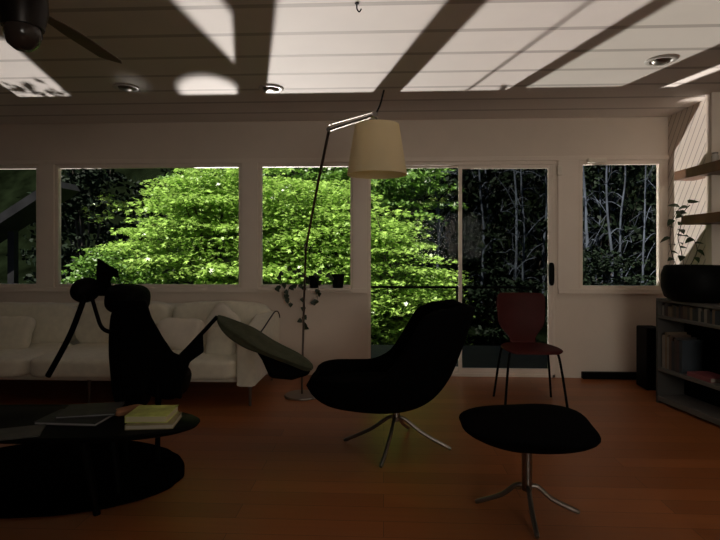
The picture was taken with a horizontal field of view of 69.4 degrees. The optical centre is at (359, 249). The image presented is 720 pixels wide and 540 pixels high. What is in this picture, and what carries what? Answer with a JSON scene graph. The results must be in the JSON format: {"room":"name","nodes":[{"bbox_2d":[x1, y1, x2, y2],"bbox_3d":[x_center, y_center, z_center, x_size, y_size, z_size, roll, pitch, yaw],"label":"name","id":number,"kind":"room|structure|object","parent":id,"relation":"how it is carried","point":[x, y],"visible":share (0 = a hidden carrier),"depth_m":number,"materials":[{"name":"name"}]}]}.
{"room":"living room","nodes":[
{"label":"living room","id":0,"kind":"room"},
{"bbox_2d":[0,117,667,377],"bbox_3d":[-0.649,-0.020,5.112,7.440,2.480,0.055,0,0,3],"label":"wall","id":1,"kind":"structure","parent":0,"point":[594,332],"depth_m":5.06,"materials":[{"name":"white paint"}]},
{"bbox_2d":[0,166,36,286],"bbox_3d":[-3.721,-0.237,5.249,0.990,1.215,0.050,0,0,3],"label":"window","id":2,"kind":"structure","parent":1,"relation":"in","point":[1,167],"depth_m":5.21,"materials":[{"name":"paint"}]},
{"bbox_2d":[57,164,239,287],"bbox_3d":[-2.102,-0.237,5.176,1.850,1.215,0.050,0,0,3],"label":"window","id":3,"kind":"structure","parent":1,"relation":"in","point":[59,167],"depth_m":5.16,"materials":[{"name":"paint"}]},
{"bbox_2d":[258,163,351,290],"bbox_3d":[-0.531,-0.228,5.054,0.900,1.235,0.150,0,0,3],"label":"window","id":4,"kind":"structure","parent":1,"relation":"in","point":[263,287],"depth_m":5.08,"materials":[{"name":"paint"}]},
{"bbox_2d":[275,266,333,329],"bbox_3d":[-0.529,0.452,5.012,0.565,0.610,0.162,0,0,3],"label":"potted plant","id":5,"kind":"object","parent":4,"relation":"on","point":[313,281],"visible":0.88,"depth_m":4.96,"materials":[{"name":"green plant"}]},
{"bbox_2d":[331,273,344,287],"bbox_3d":[-0.206,0.295,5.024,0.167,0.140,0.161,0,0,-44],"label":"plant pot","id":6,"kind":"object","parent":4,"relation":"on","point":[338,281],"visible":0.99,"depth_m":4.98,"materials":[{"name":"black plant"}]},
{"bbox_2d":[0,155,668,293],"bbox_3d":[-0.726,-0.240,5.073,7.290,1.310,0.030,0,0,3],"label":"trim","id":7,"kind":"structure","parent":1,"relation":"attached to","point":[568,181],"depth_m":5.07,"materials":[{"name":"paint"}]},
{"bbox_2d":[371,345,546,367],"bbox_3d":[-0.218,1.380,6.226,13.000,0.120,2.080,0,0,3],"label":"deck floor","id":8,"kind":"structure","parent":1,"relation":"attached to","point":[472,356],"depth_m":6.38,"materials":[{"name":"wood"}]},
{"bbox_2d":[371,286,535,340],"bbox_3d":[-1.932,0.900,7.045,8.500,0.840,0.040,0,0,3],"label":"deck railing","id":9,"kind":"object","parent":8,"relation":"on","point":[533,288],"visible":0.16,"depth_m":6.87,"materials":[{"name":"grey metal"}]},
{"bbox_2d":[368,161,555,377],"bbox_3d":[0.975,0.188,5.048,1.790,2.065,0.145,0,0,3],"label":"door","id":10,"kind":"structure","parent":1,"relation":"in","point":[460,371],"depth_m":5.00,"materials":[{"name":"paint"}]},
{"bbox_2d":[557,166,561,174],"bbox_3d":[1.893,-0.755,4.938,0.045,0.090,0.027,0,0,3],"label":"sensor","id":11,"kind":"object","parent":1,"relation":"attached to","point":[559,168],"visible":1,"depth_m":4.92,"materials":[{"name":"white plastic"}]},
{"bbox_2d":[587,158,605,162],"bbox_3d":[2.240,-0.848,4.919,0.170,0.045,0.032,0,0,3],"label":"sensor","id":12,"kind":"object","parent":1,"relation":"attached to","point":[589,160],"visible":1,"depth_m":4.91,"materials":[{"name":"white plastic"}]},
{"bbox_2d":[580,161,661,288],"bbox_3d":[2.480,-0.237,4.968,0.765,1.215,0.050,0,0,3],"label":"window","id":13,"kind":"structure","parent":1,"relation":"in","point":[658,164],"depth_m":4.95,"materials":[{"name":"paint"}]},
{"bbox_2d":[0,0,719,123],"bbox_3d":[-0.900,-1.320,1.242,7.690,0.120,8.000,0,0,3],"label":"ceiling","id":14,"kind":"structure","parent":0,"point":[188,60],"depth_m":3.46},
{"bbox_2d":[0,0,121,63],"bbox_3d":[-1.340,-1.025,2.202,1.182,0.470,1.044,0,0,3],"label":"ceiling fan","id":15,"kind":"object","parent":14,"relation":"hanging from","point":[23,23],"visible":1,"depth_m":2.03,"materials":[{"name":"brown metal"}]},
{"bbox_2d":[112,83,139,91],"bbox_3d":[-1.809,-1.246,4.020,0.196,0.028,0.196,0,0,3],"label":"recessed light","id":16,"kind":"object","parent":14,"relation":"in","point":[125,87],"visible":1,"depth_m":3.99,"materials":[{"name":"silver metal"}]},
{"bbox_2d":[258,84,283,92],"bbox_3d":[-0.692,-1.246,4.044,0.196,0.028,0.196,0,0,3],"label":"recessed light","id":17,"kind":"object","parent":14,"relation":"in","point":[269,88],"visible":1,"depth_m":4.01,"materials":[{"name":"silver metal"}]},
{"bbox_2d":[355,2,361,11],"bbox_3d":[-0.009,-1.236,2.652,0.037,0.049,0.024,0,0,3],"label":"ceiling hook","id":18,"kind":"object","parent":14,"relation":"attached to","point":[356,3],"visible":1,"depth_m":2.65,"materials":[{"name":"black paint"}]},
{"bbox_2d":[644,55,677,66],"bbox_3d":[1.996,-1.246,3.448,0.196,0.028,0.196,0,0,3],"label":"recessed light","id":19,"kind":"object","parent":14,"relation":"in","point":[661,60],"visible":1,"depth_m":3.42,"materials":[{"name":"silver metal"}]},
{"bbox_2d":[0,374,719,539],"bbox_3d":[-0.900,1.270,1.242,7.690,0.100,8.000,0,0,3],"label":"floor","id":20,"kind":"structure","parent":0,"point":[276,467],"depth_m":2.83,"materials":[{"name":"brown wood"}]},
{"bbox_2d":[0,441,184,518],"bbox_3d":[-1.682,1.215,2.847,1.472,0.010,0.971,0,0,3],"label":"rug","id":21,"kind":"object","parent":20,"relation":"on","point":[37,480],"visible":0.79,"depth_m":2.77,"materials":[{"name":"black carpet"}]},
{"bbox_2d":[0,404,199,515],"bbox_3d":[-1.568,1.021,2.514,1.600,0.403,0.500,0,0,3],"label":"coffee table","id":22,"kind":"object","parent":21,"relation":"on","point":[111,431],"visible":0.75,"depth_m":2.39,"materials":[{"name":"black paint"}]},
{"bbox_2d":[0,424,45,440],"bbox_3d":[-1.552,0.817,2.317,0.243,0.006,0.160,0,0,-21],"label":"book","id":23,"kind":"object","parent":22,"relation":"on","point":[11,433],"visible":1,"depth_m":2.32,"materials":[{"name":"paper"}]},
{"bbox_2d":[34,409,112,426],"bbox_3d":[-1.370,0.812,2.523,0.303,0.016,0.200,0,0,5],"label":"book","id":24,"kind":"object","parent":22,"relation":"on","point":[50,420],"visible":0.7,"depth_m":2.45,"materials":[{"name":"paper"}]},
{"bbox_2d":[55,401,124,418],"bbox_3d":[-1.340,0.798,2.596,0.263,0.012,0.200,0,0,-11],"label":"book","id":25,"kind":"object","parent":24,"relation":"on","point":[106,408],"visible":0.96,"depth_m":2.57,"materials":[{"name":"paper"}]},
{"bbox_2d":[115,404,141,415],"bbox_3d":[-1.162,0.805,2.616,0.075,0.030,0.150,0,0,41],"label":"glasses case","id":26,"kind":"object","parent":22,"relation":"on","point":[122,411],"visible":0.65,"depth_m":2.58,"materials":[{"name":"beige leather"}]},
{"bbox_2d":[125,412,181,429],"bbox_3d":[-0.973,0.809,2.465,0.213,0.022,0.180,0,0,-5],"label":"book","id":27,"kind":"object","parent":22,"relation":"on","point":[173,421],"visible":0.57,"depth_m":2.38,"materials":[{"name":"paper"}]},
{"bbox_2d":[125,405,178,422],"bbox_3d":[-0.991,0.782,2.485,0.193,0.032,0.170,0,0,-1],"label":"book","id":28,"kind":"object","parent":27,"relation":"on","point":[142,413],"visible":1,"depth_m":2.44,"materials":[{"name":"paper"}]},
{"bbox_2d":[45,259,312,462],"bbox_3d":[-1.028,0.636,3.155,1.501,1.170,0.490,0,0,3],"label":"sling chair","id":29,"kind":"object","parent":21,"relation":"on","point":[142,364],"visible":0.98,"depth_m":2.94,"materials":[{"name":"black leather"}]},
{"bbox_2d":[70,277,97,302],"bbox_3d":[-1.621,0.237,3.077,0.139,0.148,0.219,0,0,3],"label":"cushion","id":30,"kind":"object","parent":29,"relation":"on","point":[87,287],"depth_m":3.00,"materials":[{"name":"black leather"}]},
{"bbox_2d":[104,283,150,311],"bbox_3d":[-1.390,0.294,3.116,0.227,0.184,0.260,0,0,3],"label":"cushion","id":31,"kind":"object","parent":29,"relation":"on","point":[126,291],"depth_m":3.01,"materials":[{"name":"black leather"}]},
{"bbox_2d":[0,301,279,405],"bbox_3d":[-2.237,0.841,4.530,2.920,0.758,1.032,0,0,3],"label":"sofa","id":32,"kind":"object","parent":20,"relation":"on","point":[86,356],"visible":0.55,"depth_m":4.42,"materials":[{"name":"fabric"}]},
{"bbox_2d":[0,316,35,348],"bbox_3d":[-3.029,0.729,4.505,0.392,0.308,0.181,0,0,-1],"label":"throw pillow","id":33,"kind":"object","parent":32,"relation":"on","point":[16,332],"visible":0.86,"depth_m":4.46,"materials":[{"name":"fabric"}]},
{"bbox_2d":[0,343,72,377],"bbox_3d":[-3.092,0.925,4.454,0.945,0.176,0.803,0,0,3],"label":"seat cushion","id":34,"kind":"object","parent":32,"relation":"on","point":[13,362],"depth_m":4.16,"materials":[{"name":"fabric"}]},
{"bbox_2d":[0,302,76,342],"bbox_3d":[-3.078,0.690,4.846,0.918,0.412,0.239,0,0,3],"label":"cushion","id":35,"kind":"object","parent":32,"relation":"on","point":[53,320],"depth_m":4.76,"materials":[{"name":"fabric"}]},
{"bbox_2d":[30,343,110,378],"bbox_3d":[-2.163,0.925,4.413,0.881,0.176,0.804,0,0,3],"label":"seat cushion","id":36,"kind":"object","parent":32,"relation":"on","point":[82,360],"depth_m":4.03,"materials":[{"name":"fabric"}]},
{"bbox_2d":[75,301,172,342],"bbox_3d":[-2.169,0.683,4.804,0.877,0.434,0.241,0,0,3],"label":"cushion","id":37,"kind":"object","parent":32,"relation":"on","point":[87,330],"depth_m":4.72,"materials":[{"name":"fabric"}]},
{"bbox_2d":[157,317,203,349],"bbox_3d":[-1.535,0.725,4.437,0.400,0.290,0.183,0,0,2],"label":"throw pillow","id":38,"kind":"object","parent":32,"relation":"on","point":[178,333],"visible":0.59,"depth_m":4.39,"materials":[{"name":"beige fabric"}]},
{"bbox_2d":[172,344,236,379],"bbox_3d":[-1.320,0.925,4.376,0.768,0.177,0.805,0,0,3],"label":"seat cushion","id":39,"kind":"object","parent":32,"relation":"on","point":[205,366],"depth_m":3.98,"materials":[{"name":"fabric"}]},
{"bbox_2d":[205,327,235,354],"bbox_3d":[-1.133,0.763,4.244,0.252,0.254,0.124,0,0,13],"label":"throw pillow","id":40,"kind":"object","parent":32,"relation":"on","point":[218,343],"visible":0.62,"depth_m":4.20,"materials":[{"name":"fabric"}]},
{"bbox_2d":[173,301,269,343],"bbox_3d":[-1.266,0.678,4.761,0.897,0.432,0.235,0,0,3],"label":"cushion","id":41,"kind":"object","parent":32,"relation":"on","point":[201,310],"depth_m":4.69,"materials":[{"name":"fabric"}]},
{"bbox_2d":[204,303,240,331],"bbox_3d":[-1.196,0.627,4.508,0.323,0.331,0.116,0,0,-5],"label":"throw pillow","id":42,"kind":"object","parent":32,"relation":"on","point":[222,309],"visible":0.43,"depth_m":4.47,"materials":[{"name":"beige fabric"}]},
{"bbox_2d":[284,90,406,400],"bbox_3d":[-0.171,0.130,3.724,0.360,2.180,1.687,0,0,-24],"label":"floor lamp","id":43,"kind":"object","parent":20,"relation":"on","point":[377,152],"visible":0.92,"depth_m":3.02,"materials":[{"name":"silver metal"}]},
{"bbox_2d":[306,299,475,467],"bbox_3d":[0.192,0.767,3.213,1.026,0.898,0.643,0,0,0],"label":"lounge chair","id":44,"kind":"object","parent":20,"relation":"on","point":[425,355],"visible":1,"depth_m":2.99,"materials":[{"name":"black fabric"}]},
{"bbox_2d":[459,404,600,538],"bbox_3d":[0.770,0.989,2.417,0.609,0.453,0.539,0,0,3],"label":"ottoman","id":45,"kind":"object","parent":20,"relation":"on","point":[526,429],"visible":1,"depth_m":2.30,"materials":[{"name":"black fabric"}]},
{"bbox_2d":[459,404,600,453],"bbox_3d":[0.770,0.853,2.417,0.609,0.180,0.539,0,0,3],"label":"seat cushion","id":46,"kind":"object","parent":45,"relation":"on","point":[518,428],"depth_m":2.27,"materials":[{"name":"black fabric"}]},
{"bbox_2d":[493,293,568,407],"bbox_3d":[1.341,0.791,4.147,0.489,0.861,0.513,0,0,3],"label":"dining chair","id":47,"kind":"object","parent":20,"relation":"on","point":[521,316],"visible":0.98,"depth_m":4.35,"materials":[{"name":"red wood"}]},
{"bbox_2d":[581,371,635,379],"bbox_3d":[2.406,1.188,4.920,0.600,0.065,0.048,0,0,3],"label":"baseboard heater","id":48,"kind":"object","parent":20,"relation":"on","point":[584,374],"visible":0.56,"depth_m":4.90,"materials":[{"name":"black paint"}]},
{"bbox_2d":[636,325,655,389],"bbox_3d":[2.570,0.950,4.603,0.150,0.540,0.211,0,0,3],"label":"floor speaker","id":49,"kind":"object","parent":20,"relation":"on","point":[645,334],"visible":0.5,"depth_m":4.54,"materials":[{"name":"black paint"}]},
{"bbox_2d":[656,298,719,425],"bbox_3d":[2.556,0.802,3.690,0.240,0.835,1.000,0,0,-7],"label":"bookcase","id":50,"kind":"object","parent":20,"relation":"on","point":[699,398],"visible":0.61,"depth_m":3.99,"materials":[{"name":"grey laminate"}]},
{"bbox_2d":[662,335,664,367],"bbox_3d":[2.494,0.805,4.141,0.170,0.260,0.030,0,0,-7],"label":"book","id":51,"kind":"object","parent":50,"relation":"on","point":[663,336],"visible":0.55,"depth_m":4.13,"materials":[{"name":"paper"}]},
{"bbox_2d":[667,337,668,368],"bbox_3d":[2.500,0.810,4.091,0.170,0.250,0.018,0,0,-7],"label":"book","id":52,"kind":"object","parent":50,"relation":"on","point":[667,337],"visible":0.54,"depth_m":4.08,"materials":[{"name":"paper"}]},
{"bbox_2d":[664,303,679,315],"bbox_3d":[2.471,0.470,4.121,0.120,0.100,0.017,0,0,-7],"label":"book","id":53,"kind":"object","parent":50,"relation":"on","point":[665,304],"visible":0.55,"depth_m":4.11,"materials":[{"name":"paper"}]},
{"bbox_2d":[671,341,673,370],"bbox_3d":[2.507,0.820,4.037,0.170,0.230,0.030,0,0,-7],"label":"book","id":54,"kind":"object","parent":50,"relation":"on","point":[672,342],"visible":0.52,"depth_m":4.03,"materials":[{"name":"paper"}]},
{"bbox_2d":[665,332,686,368],"bbox_3d":[2.497,0.792,4.113,0.170,0.285,0.022,0,0,-7],"label":"book","id":55,"kind":"object","parent":50,"relation":"on","point":[667,334],"visible":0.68,"depth_m":4.10,"materials":[{"name":"paper"}]},
{"bbox_2d":[673,305,678,317],"bbox_3d":[2.485,0.474,4.015,0.120,0.092,0.027,0,0,-7],"label":"book","id":56,"kind":"object","parent":50,"relation":"on","point":[674,306],"visible":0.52,"depth_m":4.01,"materials":[{"name":"paper"}]},
{"bbox_2d":[676,306,678,317],"bbox_3d":[2.488,0.477,3.987,0.120,0.087,0.026,0,0,-7],"label":"book","id":57,"kind":"object","parent":50,"relation":"on","point":[677,307],"visible":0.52,"depth_m":3.98,"materials":[{"name":"paper"}]},
{"bbox_2d":[677,341,678,372],"bbox_3d":[2.514,0.815,3.984,0.170,0.240,0.025,0,0,-7],"label":"book","id":58,"kind":"object","parent":50,"relation":"on","point":[677,341],"visible":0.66,"depth_m":3.97,"materials":[{"name":"paper"}]},
{"bbox_2d":[669,335,690,369],"bbox_3d":[2.503,0.800,4.067,0.170,0.270,0.026,0,0,-7],"label":"book","id":59,"kind":"object","parent":50,"relation":"on","point":[671,337],"visible":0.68,"depth_m":4.05,"materials":[{"name":"paper"}]},
{"bbox_2d":[680,306,682,318],"bbox_3d":[2.494,0.474,3.943,0.120,0.091,0.024,0,0,-7],"label":"book","id":60,"kind":"object","parent":50,"relation":"on","point":[681,307],"visible":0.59,"depth_m":3.94,"materials":[{"name":"paper"}]},
{"bbox_2d":[674,337,696,371],"bbox_3d":[2.510,0.805,4.010,0.170,0.260,0.022,0,0,-7],"label":"book","id":61,"kind":"object","parent":50,"relation":"on","point":[676,339],"visible":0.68,"depth_m":4.00,"materials":[{"name":"paper"}]},
{"bbox_2d":[687,307,689,319],"bbox_3d":[2.502,0.474,3.876,0.120,0.091,0.023,0,0,-7],"label":"book","id":62,"kind":"object","parent":50,"relation":"on","point":[688,308],"visible":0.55,"depth_m":3.87,"materials":[{"name":"paper"}]},
{"bbox_2d":[660,199,719,302],"bbox_3d":[2.537,0.001,3.919,0.470,0.766,0.470,0,0,-42],"label":"planter","id":63,"kind":"object","parent":50,"relation":"on","point":[683,282],"visible":1,"depth_m":3.79,"materials":[{"name":"black ceramic"}]},
{"bbox_2d":[683,306,696,318],"bbox_3d":[2.497,0.470,3.919,0.120,0.100,0.022,0,0,-7],"label":"book","id":64,"kind":"object","parent":50,"relation":"on","point":[683,306],"visible":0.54,"depth_m":3.91,"materials":[{"name":"paper"}]},
{"bbox_2d":[679,339,702,373],"bbox_3d":[2.517,0.810,3.955,0.170,0.250,0.030,0,0,-7],"label":"book","id":65,"kind":"object","parent":50,"relation":"on","point":[690,351],"visible":0.84,"depth_m":3.94,"materials":[{"name":"paper"}]},
{"bbox_2d":[690,307,695,319],"bbox_3d":[2.505,0.473,3.850,0.120,0.094,0.026,0,0,-7],"label":"book","id":66,"kind":"object","parent":50,"relation":"on","point":[691,308],"visible":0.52,"depth_m":3.85,"materials":[{"name":"paper"}]},
{"bbox_2d":[692,309,695,320],"bbox_3d":[2.509,0.476,3.822,0.120,0.088,0.028,0,0,-7],"label":"book","id":67,"kind":"object","parent":50,"relation":"on","point":[693,310],"visible":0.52,"depth_m":3.81,"materials":[{"name":"paper"}]},
{"bbox_2d":[696,307,703,321],"bbox_3d":[2.512,0.469,3.794,0.120,0.103,0.025,0,0,-7],"label":"book","id":68,"kind":"object","parent":50,"relation":"on","point":[696,307],"visible":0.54,"depth_m":3.78,"materials":[{"name":"paper"}]},
{"bbox_2d":[698,308,706,321],"bbox_3d":[2.515,0.471,3.770,0.120,0.099,0.022,0,0,-7],"label":"book","id":69,"kind":"object","parent":50,"relation":"on","point":[699,309],"visible":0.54,"depth_m":3.76,"materials":[{"name":"paper"}]},
{"bbox_2d":[701,311,703,322],"bbox_3d":[2.519,0.481,3.743,0.120,0.078,0.030,0,0,-7],"label":"book","id":70,"kind":"object","parent":50,"relation":"on","point":[702,312],"visible":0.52,"depth_m":3.73,"materials":[{"name":"paper"}]},
{"bbox_2d":[687,371,719,382],"bbox_3d":[2.533,0.920,3.778,0.163,0.030,0.220,0,0,-7],"label":"book","id":71,"kind":"object","parent":50,"relation":"on","point":[707,376],"visible":1,"depth_m":3.75,"materials":[{"name":"paper"}]},
{"bbox_2d":[704,308,711,322],"bbox_3d":[2.522,0.469,3.714,0.120,0.101,0.026,0,0,-7],"label":"book","id":72,"kind":"object","parent":50,"relation":"on","point":[705,310],"visible":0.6,"depth_m":3.71,"materials":[{"name":"paper"}]},
{"bbox_2d":[707,310,711,323],"bbox_3d":[2.526,0.473,3.688,0.120,0.093,0.024,0,0,-7],"label":"book","id":73,"kind":"object","parent":50,"relation":"on","point":[708,311],"visible":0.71,"depth_m":3.68,"materials":[{"name":"paper"}]},
{"bbox_2d":[712,309,719,324],"bbox_3d":[2.531,0.469,3.644,0.120,0.103,0.022,0,0,-7],"label":"book","id":74,"kind":"object","parent":50,"relation":"on","point":[713,310],"visible":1,"depth_m":3.63,"materials":[{"name":"paper"}]},
{"bbox_2d":[717,311,719,324],"bbox_3d":[2.537,0.471,3.601,0.120,0.099,0.026,0,0,-7],"label":"book","id":75,"kind":"object","parent":50,"relation":"on","point":[718,312],"visible":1,"depth_m":3.59,"materials":[{"name":"paper"}]},
{"bbox_2d":[668,99,705,264],"bbox_3d":[2.818,-0.020,1.098,0.150,2.480,7.650,0,0,3],"label":"wall","id":76,"kind":"structure","parent":0,"point":[686,127],"depth_m":4.62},
{"bbox_2d":[674,160,719,180],"bbox_3d":[2.779,-0.639,3.796,0.168,0.080,1.436,0,0,3],"label":"wall shelf","id":77,"kind":"object","parent":76,"relation":"attached to","point":[698,172],"visible":1,"depth_m":4.19,"materials":[{"name":"brown wood"}]},
{"bbox_2d":[711,152,718,161],"bbox_3d":[2.772,-0.721,4.058,0.055,0.084,0.055,0,0,3],"label":"jar","id":78,"kind":"object","parent":77,"relation":"on","point":[715,156],"visible":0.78,"depth_m":4.04,"materials":[{"name":"white ceramic"}]},
{"bbox_2d":[681,212,719,224],"bbox_3d":[2.733,-0.243,3.673,0.248,0.075,1.186,0,0,3],"label":"wall shelf","id":79,"kind":"object","parent":76,"relation":"attached to","point":[713,217],"visible":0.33,"depth_m":4.02,"materials":[{"name":"brown wood"}]},
{"bbox_2d":[706,92,719,264],"bbox_3d":[2.848,-0.440,4.195,0.070,1.640,0.080,0,0,3],"label":"trim","id":80,"kind":"structure","parent":76,"relation":"attached to","point":[713,98],"depth_m":4.16,"materials":[{"name":"paint"}]},
{"label":"outside","id":81,"kind":"structure","parent":0,"visible":0},
{"bbox_2d":[0,168,655,345],"bbox_3d":[0.842,-8.895,18.531,52.000,21.598,22.900,0,0,3],"label":"hillside","id":82,"kind":"structure","parent":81,"point":[14,183],"depth_m":18.61,"materials":[{"name":"plant"}]},
{"bbox_2d":[0,182,79,283],"bbox_3d":[-5.378,0.353,7.852,2.014,2.734,0.600,0,0,3],"label":"shed","id":83,"kind":"object","parent":82,"relation":"on","point":[22,213],"visible":0.5,"depth_m":7.80,"materials":[{"name":"grey"}]},
{"bbox_2d":[6,169,159,283],"bbox_3d":[-6.930,-0.444,13.331,3.786,5.530,2.719,0,0,5],"label":"evergreen tree","id":84,"kind":"object","parent":82,"relation":"on","point":[72,206],"visible":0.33,"depth_m":13.00,"materials":[{"name":"green plant"}]},
{"bbox_2d":[61,245,174,283],"bbox_3d":[-4.302,0.819,9.117,2.086,1.811,1.697,0,0,36],"label":"shrub","id":85,"kind":"object","parent":82,"relation":"on","point":[90,269],"visible":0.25,"depth_m":8.95,"materials":[{"name":"green plant"}]},
{"bbox_2d":[125,168,238,283],"bbox_3d":[-4.324,-0.563,13.781,3.064,5.711,3.100,0,0,42],"label":"evergreen tree","id":86,"kind":"object","parent":82,"relation":"on","point":[139,187],"visible":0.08,"depth_m":13.29,"materials":[{"name":"green plant"}]},
{"bbox_2d":[82,167,333,284],"bbox_3d":[-2.238,0.068,8.723,4.291,3.316,4.970,0,0,-28],"label":"maple tree","id":87,"kind":"object","parent":82,"relation":"on","point":[193,223],"visible":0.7,"depth_m":8.98,"materials":[{"name":"green plant"}]},
{"bbox_2d":[263,167,347,280],"bbox_3d":[-1.844,-0.797,15.626,3.295,6.624,2.582,0,0,-9],"label":"evergreen tree","id":88,"kind":"object","parent":82,"relation":"on","point":[319,251],"visible":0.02,"depth_m":15.34,"materials":[{"name":"green plant"}]},
{"bbox_2d":[158,167,468,264],"bbox_3d":[-1.084,-0.821,11.570,6.874,5.090,3.214,0,0,5],"label":"maple tree","id":89,"kind":"object","parent":82,"relation":"on","point":[393,197],"visible":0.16,"depth_m":10.88,"materials":[{"name":"green plant"}]},
{"bbox_2d":[237,178,405,339],"bbox_3d":[-0.761,0.195,9.227,3.358,3.065,3.101,0,0,3],"label":"maple tree","id":90,"kind":"object","parent":82,"relation":"on","point":[335,202],"visible":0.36,"depth_m":8.90,"materials":[{"name":"green plant"}]},
{"bbox_2d":[322,194,492,344],"bbox_3d":[0.396,0.592,8.291,3.044,2.816,5.098,0,0,21],"label":"maple tree","id":91,"kind":"object","parent":82,"relation":"on","point":[411,299],"visible":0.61,"depth_m":9.03,"materials":[{"name":"green plant"}]},
{"bbox_2d":[407,170,440,267],"bbox_3d":[1.363,-1.030,12.188,1.086,5.702,0.843,0,0,3],"label":"bare tree","id":92,"kind":"object","parent":82,"relation":"on","point":[417,170],"visible":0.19,"depth_m":12.16,"materials":[{"name":"grey plant"}]},
{"bbox_2d":[409,168,467,290],"bbox_3d":[1.711,-0.882,11.320,1.339,5.407,0.916,0,0,3],"label":"bare tree","id":93,"kind":"object","parent":82,"relation":"on","point":[438,208],"visible":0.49,"depth_m":11.32,"materials":[{"name":"grey plant"}]},
{"bbox_2d":[429,177,457,297],"bbox_3d":[1.793,-0.881,11.917,1.004,5.406,0.774,0,0,3],"label":"bare tree","id":94,"kind":"object","parent":82,"relation":"on","point":[432,177],"visible":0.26,"depth_m":11.90,"materials":[{"name":"grey plant"}]},
{"bbox_2d":[397,168,537,324],"bbox_3d":[2.579,-0.671,12.900,3.523,5.516,2.766,0,0,25],"label":"evergreen tree","id":95,"kind":"object","parent":82,"relation":"on","point":[469,264],"visible":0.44,"depth_m":12.33,"materials":[{"name":"green plant"}]},
{"bbox_2d":[465,169,505,302],"bbox_3d":[2.656,-0.993,11.957,1.221,5.633,0.787,0,0,-6],"label":"bare tree","id":96,"kind":"object","parent":82,"relation":"on","point":[480,187],"visible":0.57,"depth_m":11.89,"materials":[{"name":"grey plant"}]},
{"bbox_2d":[467,169,512,309],"bbox_3d":[3.031,-0.739,12.400,1.058,5.126,0.735,0,0,28],"label":"bare tree","id":97,"kind":"object","parent":82,"relation":"on","point":[486,190],"visible":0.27,"depth_m":12.49,"materials":[{"name":"grey plant"}]},
{"bbox_2d":[452,266,546,344],"bbox_3d":[2.530,1.040,9.212,1.912,1.525,1.624,0,0,25],"label":"shrub","id":98,"kind":"object","parent":82,"relation":"on","point":[486,295],"visible":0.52,"depth_m":9.05,"materials":[{"name":"green plant"}]},
{"bbox_2d":[495,169,535,280],"bbox_3d":[3.518,-0.512,11.619,1.038,4.665,0.554,0,0,3],"label":"bare tree","id":99,"kind":"object","parent":82,"relation":"on","point":[514,172],"visible":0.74,"depth_m":11.61,"materials":[{"name":"grey plant"}]},
{"bbox_2d":[499,169,545,285],"bbox_3d":[3.780,-0.713,12.122,1.272,5.073,0.918,0,0,3],"label":"bare tree","id":100,"kind":"object","parent":82,"relation":"on","point":[522,208],"visible":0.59,"depth_m":12.03,"materials":[{"name":"grey plant"}]},
{"bbox_2d":[466,169,597,307],"bbox_3d":[4.313,-0.648,13.266,3.436,5.260,2.917,0,0,-2],"label":"evergreen tree","id":101,"kind":"object","parent":82,"relation":"on","point":[535,263],"visible":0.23,"depth_m":12.80,"materials":[{"name":"green plant"}]},
{"bbox_2d":[521,169,546,293],"bbox_3d":[4.557,-0.881,12.372,1.317,5.408,0.859,0,0,3],"label":"bare tree","id":102,"kind":"object","parent":82,"relation":"on","point":[545,175],"visible":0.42,"depth_m":12.42,"materials":[{"name":"grey plant"}]},
{"bbox_2d":[530,245,655,287],"bbox_3d":[4.520,0.825,9.982,2.490,1.806,1.617,0,0,3],"label":"shrub","id":103,"kind":"object","parent":82,"relation":"on","point":[596,256],"visible":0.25,"depth_m":9.88,"materials":[{"name":"green plant"}]},
{"bbox_2d":[583,165,602,283],"bbox_3d":[4.505,-0.716,10.650,1.152,5.081,1.072,0,0,3],"label":"bare tree","id":104,"kind":"object","parent":82,"relation":"on","point":[584,185],"visible":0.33,"depth_m":10.65,"materials":[{"name":"grey plant"}]},
{"bbox_2d":[541,165,655,288],"bbox_3d":[6.178,-0.379,12.925,3.163,4.913,2.933,0,0,-29],"label":"evergreen tree","id":105,"kind":"object","parent":82,"relation":"on","point":[631,179],"visible":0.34,"depth_m":12.44,"materials":[{"name":"green plant"}]},
{"bbox_2d":[583,168,616,282],"bbox_3d":[5.605,-1.224,12.292,1.047,6.090,0.779,0,0,3],"label":"bare tree","id":106,"kind":"object","parent":82,"relation":"on","point":[597,240],"visible":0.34,"depth_m":12.30,"materials":[{"name":"grey plant"}]},
{"bbox_2d":[587,165,627,282],"bbox_3d":[6.056,-0.783,12.598,1.226,5.210,0.817,0,0,3],"label":"bare tree","id":107,"kind":"object","parent":82,"relation":"on","point":[609,165],"visible":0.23,"depth_m":12.54,"materials":[{"name":"grey plant"}]},
{"bbox_2d":[588,165,636,284],"bbox_3d":[5.302,-1.016,11.126,1.072,5.672,0.904,0,0,3],"label":"bare tree","id":108,"kind":"object","parent":82,"relation":"on","point":[606,176],"visible":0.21,"depth_m":11.18,"materials":[{"name":"grey plant"}]},
{"bbox_2d":[596,165,645,284],"bbox_3d":[5.925,-0.984,11.697,1.350,5.614,0.822,0,0,3],"label":"bare tree","id":109,"kind":"object","parent":82,"relation":"on","point":[620,243],"visible":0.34,"depth_m":11.72,"materials":[{"name":"grey plant"}]},
{"bbox_2d":[609,165,655,285],"bbox_3d":[8.266,-0.495,13.682,3.631,5.182,2.727,0,0,8],"label":"evergreen tree","id":110,"kind":"object","parent":82,"relation":"on","point":[632,190],"visible":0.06,"depth_m":13.56,"materials":[{"name":"green plant"}]},
{"bbox_2d":[629,165,655,283],"bbox_3d":[6.282,-0.853,11.434,0.729,5.350,1.094,0,0,44],"label":"bare tree","id":111,"kind":"object","parent":82,"relation":"on","point":[645,179],"visible":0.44,"depth_m":11.32,"materials":[{"name":"grey plant"}]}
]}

